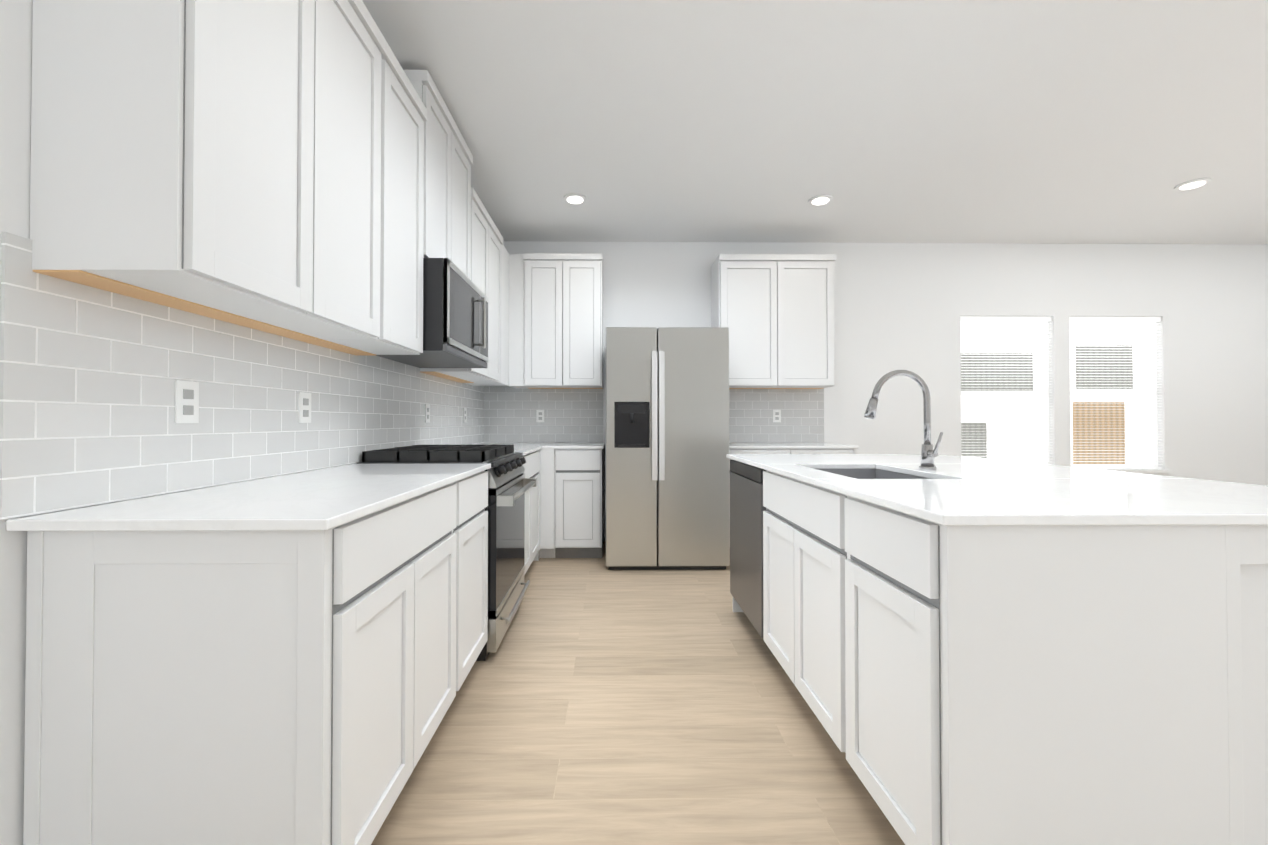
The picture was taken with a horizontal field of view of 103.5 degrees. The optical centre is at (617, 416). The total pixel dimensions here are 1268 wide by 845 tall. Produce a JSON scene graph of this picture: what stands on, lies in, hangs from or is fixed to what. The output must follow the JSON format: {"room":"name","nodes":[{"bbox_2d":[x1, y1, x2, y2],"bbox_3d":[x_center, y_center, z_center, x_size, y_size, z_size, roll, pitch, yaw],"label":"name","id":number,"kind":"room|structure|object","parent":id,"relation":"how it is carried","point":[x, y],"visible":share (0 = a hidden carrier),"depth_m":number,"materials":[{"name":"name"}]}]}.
{"room":"kitchen","nodes":[
{"label":"kitchen","id":0,"kind":"room"},
{"bbox_2d":[0,0,478,844],"bbox_3d":[-1.269,-0.277,0.663,0.150,2.780,8.200,0,-1,-1],"label":"wall","id":1,"kind":"structure","parent":0,"point":[16,18],"depth_m":0.99,"materials":[{"name":"white paint"}]},
{"bbox_2d":[30,0,397,347],"bbox_3d":[-1.042,-0.861,1.489,0.318,1.134,0.932,0,-1,-1],"label":"upper cabinet","id":2,"kind":"object","parent":1,"relation":"attached to","point":[300,170],"depth_m":1.15,"materials":[{"name":"white wood"}]},
{"bbox_2d":[0,232,483,519],"bbox_3d":[-1.214,-0.059,2.789,0.008,0.559,3.644,0,-1,-1],"label":"backsplash","id":3,"kind":"structure","parent":1,"relation":"attached to","point":[89,375],"depth_m":1.31,"materials":[{"name":"tile"}]},
{"bbox_2d":[175,380,198,422],"bbox_3d":[-1.190,-0.039,1.382,0.007,0.116,0.072,0,-1,-1],"label":"electrical outlet","id":4,"kind":"object","parent":3,"relation":"attached to","point":[186,401],"visible":1,"depth_m":1.38,"materials":[{"name":"white plastic"}]},
{"bbox_2d":[298,392,310,422],"bbox_3d":[-1.196,-0.033,1.912,0.007,0.116,0.072,0,-1,-1],"label":"electrical outlet","id":5,"kind":"object","parent":3,"relation":"attached to","point":[304,407],"visible":1,"depth_m":1.90,"materials":[{"name":"white plastic"}]},
{"bbox_2d":[425,404,429,422],"bbox_3d":[-1.211,-0.019,3.182,0.007,0.116,0.072,0,-1,-1],"label":"electrical outlet","id":6,"kind":"object","parent":3,"relation":"attached to","point":[427,413],"visible":1,"depth_m":3.17,"materials":[{"name":"white plastic"}]},
{"bbox_2d":[463,408,466,421],"bbox_3d":[-1.220,-0.010,3.991,0.007,0.116,0.072,0,-1,-1],"label":"electrical outlet","id":7,"kind":"object","parent":3,"relation":"attached to","point":[464,414],"visible":1,"depth_m":3.98,"materials":[{"name":"white plastic"}]},
{"bbox_2d":[329,62,429,355],"bbox_3d":[-1.049,-0.854,2.060,0.318,1.134,0.494,0,-1,-1],"label":"upper cabinet","id":8,"kind":"object","parent":1,"relation":"attached to","point":[413,114],"depth_m":2.18,"materials":[{"name":"white wood"}]},
{"bbox_2d":[406,70,473,282],"bbox_3d":[-1.056,-1.173,2.692,0.318,0.863,0.760,0,-1,-1],"label":"upper cabinet","id":9,"kind":"object","parent":1,"relation":"attached to","point":[451,159],"depth_m":2.64,"materials":[{"name":"white wood"}]},
{"bbox_2d":[376,258,488,367],"bbox_3d":[-0.978,-0.514,2.686,0.458,0.430,0.756,0,-1,-1],"label":"microwave","id":10,"kind":"object","parent":9,"relation":"attached to","point":[455,314],"visible":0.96,"depth_m":2.47,"materials":[{"name":"grey metal"}]},
{"bbox_2d":[420,190,505,383],"bbox_3d":[-1.065,-0.838,3.497,0.318,1.134,0.852,0,-1,-1],"label":"upper cabinet","id":11,"kind":"object","parent":1,"relation":"attached to","point":[489,249],"depth_m":3.60,"materials":[{"name":"white wood"}]},
{"bbox_2d":[469,250,513,387],"bbox_3d":[-1.072,-0.831,4.074,0.318,1.134,0.443,0,-1,-1],"label":"upper cabinet","id":12,"kind":"object","parent":1,"relation":"attached to","point":[509,257],"depth_m":4.29,"materials":[{"name":"white wood"}]},
{"bbox_2d":[371,542,904,844],"bbox_3d":[2.918,1.163,0.696,8.525,0.100,8.200,0,-1,-1],"label":"floor","id":13,"kind":"structure","parent":0,"point":[596,701],"depth_m":1.74,"materials":[{"name":"brown wood"}]},
{"bbox_2d":[23,475,469,844],"bbox_3d":[-0.889,0.675,1.451,0.610,0.894,0.896,0,-1,-1],"label":"base cabinet","id":14,"kind":"object","parent":13,"relation":"on","point":[289,659],"depth_m":1.01,"materials":[{"name":"white wood"}]},
{"bbox_2d":[6,463,489,534],"bbox_3d":[-0.886,0.219,1.634,0.620,0.022,1.324,0,-1,-1],"label":"countertop","id":15,"kind":"structure","parent":14,"relation":"on","point":[308,500],"depth_m":1.15,"materials":[{"name":"white stone"}]},
{"bbox_2d":[357,444,536,660],"bbox_3d":[-0.847,0.650,2.674,0.716,0.970,0.756,0,-1,-1],"label":"gas range","id":16,"kind":"object","parent":13,"relation":"on","point":[509,484],"visible":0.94,"depth_m":2.43,"materials":[{"name":"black metal"}]},
{"bbox_2d":[466,463,490,676],"bbox_3d":[-0.895,0.682,2.023,0.610,0.894,0.535,0,-1,-1],"label":"base cabinet","id":17,"kind":"object","parent":13,"relation":"on","point":[478,479],"depth_m":2.14,"materials":[{"name":"white wood"}]},
{"bbox_2d":[520,447,540,574],"bbox_3d":[-0.912,0.698,3.508,0.610,0.894,0.903,0,-1,-1],"label":"base cabinet","id":18,"kind":"object","parent":13,"relation":"on","point":[532,467],"depth_m":3.56,"materials":[{"name":"white wood"}]},
{"bbox_2d":[514,447,536,454],"bbox_3d":[-0.907,0.240,3.510,0.622,0.022,0.898,0,-1,-1],"label":"countertop","id":19,"kind":"structure","parent":18,"relation":"on","point":[516,449],"depth_m":3.46,"materials":[{"name":"white stone"}]},
{"bbox_2d":[541,451,548,557],"bbox_3d":[-0.932,0.707,4.290,0.589,0.894,0.613,0,-1,-1],"label":"base cabinet","id":20,"kind":"object","parent":13,"relation":"on","point":[544,454],"depth_m":3.96,"materials":[{"name":"white wood"}]},
{"bbox_2d":[553,447,603,557],"bbox_3d":[-0.321,0.707,4.287,0.380,0.894,0.633,0,-1,-1],"label":"base cabinet","id":21,"kind":"object","parent":13,"relation":"on","point":[564,508],"depth_m":3.98,"materials":[{"name":"white wood"}]},
{"bbox_2d":[473,443,604,450],"bbox_3d":[-0.671,0.249,4.284,1.112,0.022,0.644,0,-1,-1],"label":"countertop","id":22,"kind":"structure","parent":21,"relation":"on","point":[544,446],"depth_m":4.22,"materials":[{"name":"white stone"}]},
{"bbox_2d":[606,327,729,569],"bbox_3d":[0.366,0.244,4.112,0.921,1.815,0.930,0,-1,-1],"label":"refrigerator","id":23,"kind":"object","parent":13,"relation":"on","point":[667,452],"visible":1,"depth_m":3.71,"materials":[{"name":"grey metal"}]},
{"bbox_2d":[729,443,858,489],"bbox_3d":[1.387,0.696,4.303,1.073,0.915,0.644,0,-1,-1],"label":"base cabinet","id":24,"kind":"object","parent":13,"relation":"on","point":[784,448],"visible":0.06,"depth_m":4.00,"materials":[{"name":"white"}]},
{"bbox_2d":[729,443,858,448],"bbox_3d":[1.387,0.250,4.308,1.073,0.022,0.644,0,-1,-1],"label":"countertop","id":25,"kind":"structure","parent":24,"relation":"on","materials":[{"name":"white stone"}]},
{"bbox_2d":[729,458,1267,844],"bbox_3d":[1.294,0.681,1.992,1.264,0.893,1.880,0,-1,-1],"label":"kitchen island","id":26,"kind":"object","parent":13,"relation":"on","point":[965,650],"depth_m":1.05,"materials":[{"name":"white wood"}]},
{"bbox_2d":[730,460,765,637],"bbox_3d":[0.814,0.690,2.601,0.319,0.889,0.610,0,-1,-1],"label":"dishwasher","id":27,"kind":"object","parent":26,"relation":"in","point":[747,508],"depth_m":2.53,"materials":[{"name":"silver metal"}]},
{"bbox_2d":[727,454,1042,465],"bbox_3d":[1.287,0.265,2.614,1.282,0.092,0.695,0,-1,-1],"label":"island countertop","id":28,"kind":"structure","parent":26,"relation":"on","point":[759,459],"depth_m":2.47,"materials":[{"name":"white stone"}]},
{"bbox_2d":[817,469,930,478],"bbox_3d":[0.986,0.337,1.968,0.394,0.204,0.614,0,-1,-1],"label":"sink","id":29,"kind":"object","parent":28,"relation":"in","point":[853,473],"depth_m":2.23,"materials":[{"name":"silver metal"}]},
{"bbox_2d":[864,370,942,469],"bbox_3d":[1.139,0.012,2.001,0.284,0.402,0.095,0,-1,-1],"label":"faucet","id":30,"kind":"object","parent":26,"relation":"on","point":[928,454],"depth_m":2.01,"materials":[{"name":"silver metal"}]},
{"bbox_2d":[815,478,1267,525],"bbox_3d":[1.302,0.216,1.352,1.282,0.022,0.650,0,-1,-1],"label":"island countertop","id":31,"kind":"structure","parent":26,"relation":"on","point":[955,501],"depth_m":1.21,"materials":[{"name":"white stone"}]},
{"bbox_2d":[362,0,1267,244],"bbox_3d":[2.918,-1.717,0.728,8.525,0.100,8.200,0,-1,-1],"label":"ceiling","id":32,"kind":"structure","parent":0,"point":[1019,121],"depth_m":2.73,"materials":[{"name":"white paint"}]},
{"bbox_2d":[564,193,585,204],"bbox_3d":[-0.320,-1.624,3.740,0.170,0.015,0.170,0,-1,-1],"label":"recessed light","id":33,"kind":"object","parent":32,"relation":"in","point":[575,199],"visible":0.94,"depth_m":3.72,"materials":[{"name":"white plastic"}]},
{"bbox_2d":[808,195,832,205],"bbox_3d":[1.526,-1.624,3.761,0.170,0.015,0.170,0,-1,-1],"label":"recessed light","id":34,"kind":"object","parent":32,"relation":"in","point":[819,200],"visible":1,"depth_m":3.74,"materials":[{"name":"white plastic"}]},
{"bbox_2d":[1174,178,1210,190],"bbox_3d":[4.039,-1.627,3.510,0.170,0.015,0.170,0,-1,-1],"label":"recessed light","id":35,"kind":"object","parent":32,"relation":"in","point":[1193,184],"visible":0.96,"depth_m":3.49,"materials":[{"name":"white plastic"}]},
{"bbox_2d":[503,241,1267,541],"bbox_3d":[2.872,-0.231,4.736,8.225,2.780,0.150,0,-1,-1],"label":"wall","id":36,"kind":"structure","parent":0,"point":[902,306],"depth_m":4.68,"materials":[{"name":"white paint"}]},
{"bbox_2d":[522,253,602,388],"bbox_3d":[-0.475,-0.827,4.455,0.676,1.134,0.345,0,-1,-1],"label":"upper cabinet","id":37,"kind":"object","parent":36,"relation":"attached to","point":[562,293],"depth_m":4.29,"materials":[{"name":"white wood"}]},
{"bbox_2d":[484,386,823,442],"bbox_3d":[0.342,-0.018,4.625,3.146,0.519,0.008,0,-1,-1],"label":"backsplash","id":38,"kind":"structure","parent":36,"relation":"attached to","point":[573,415],"depth_m":4.62,"materials":[{"name":"tile"}]},
{"bbox_2d":[536,410,543,421],"bbox_3d":[-0.715,-0.003,4.605,0.072,0.116,0.007,0,-1,-1],"label":"electrical outlet","id":39,"kind":"object","parent":38,"relation":"attached to","point":[539,415],"visible":1,"depth_m":4.60,"materials":[{"name":"white plastic"}]},
{"bbox_2d":[773,410,780,421],"bbox_3d":[1.475,-0.003,4.631,0.072,0.116,0.007,0,-1,-1],"label":"electrical outlet","id":40,"kind":"object","parent":38,"relation":"attached to","point":[776,415],"visible":1,"depth_m":4.63,"materials":[{"name":"white plastic"}]},
{"bbox_2d":[711,254,835,388],"bbox_3d":[1.374,-0.827,4.476,1.005,1.134,0.345,0,-1,-1],"label":"upper cabinet","id":41,"kind":"object","parent":36,"relation":"attached to","point":[778,310],"depth_m":4.31,"materials":[{"name":"white wood"}]},
{"bbox_2d":[961,322,1048,463],"bbox_3d":[3.644,-0.221,4.755,0.880,1.440,0.050,0,-1,-1],"label":"window","id":42,"kind":"structure","parent":36,"relation":"in","point":[1044,412],"depth_m":4.74,"materials":[{"name":"white plastic"}]},
{"bbox_2d":[960,316,1052,464],"bbox_3d":[3.645,-0.222,4.700,0.860,1.436,0.048,0,-1,-1],"label":"window blind","id":43,"kind":"object","parent":42,"relation":"attached to","point":[1005,318],"visible":0.79,"depth_m":4.69,"materials":[{"name":"white"}]},
{"bbox_2d":[1069,322,1157,466],"bbox_3d":[4.679,-0.221,4.767,0.890,1.440,0.050,0,-1,-1],"label":"window","id":44,"kind":"structure","parent":36,"relation":"in","point":[1152,422],"depth_m":4.75,"materials":[{"name":"white plastic"}]},
{"bbox_2d":[1069,316,1162,468],"bbox_3d":[4.680,-0.222,4.712,0.870,1.436,0.048,0,-1,-1],"label":"window blind","id":45,"kind":"object","parent":44,"relation":"attached to","point":[1107,319],"visible":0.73,"depth_m":4.70,"materials":[{"name":"white"}]},
{"bbox_2d":[1111,470,1171,472],"bbox_3d":[4.680,0.514,4.688,0.950,0.029,0.088,0,-1,-1],"label":"window sill","id":46,"kind":"structure","parent":36,"relation":"attached to","point":[1150,471],"depth_m":4.65,"materials":[{"name":"white"}]},
{"label":"outside","id":47,"kind":"structure","parent":0,"visible":0},
{"bbox_2d":[961,322,1147,463],"bbox_3d":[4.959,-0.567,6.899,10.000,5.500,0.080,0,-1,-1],"label":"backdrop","id":48,"kind":"structure","parent":47,"point":[1074,412],"depth_m":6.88,"materials":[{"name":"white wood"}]}
]}

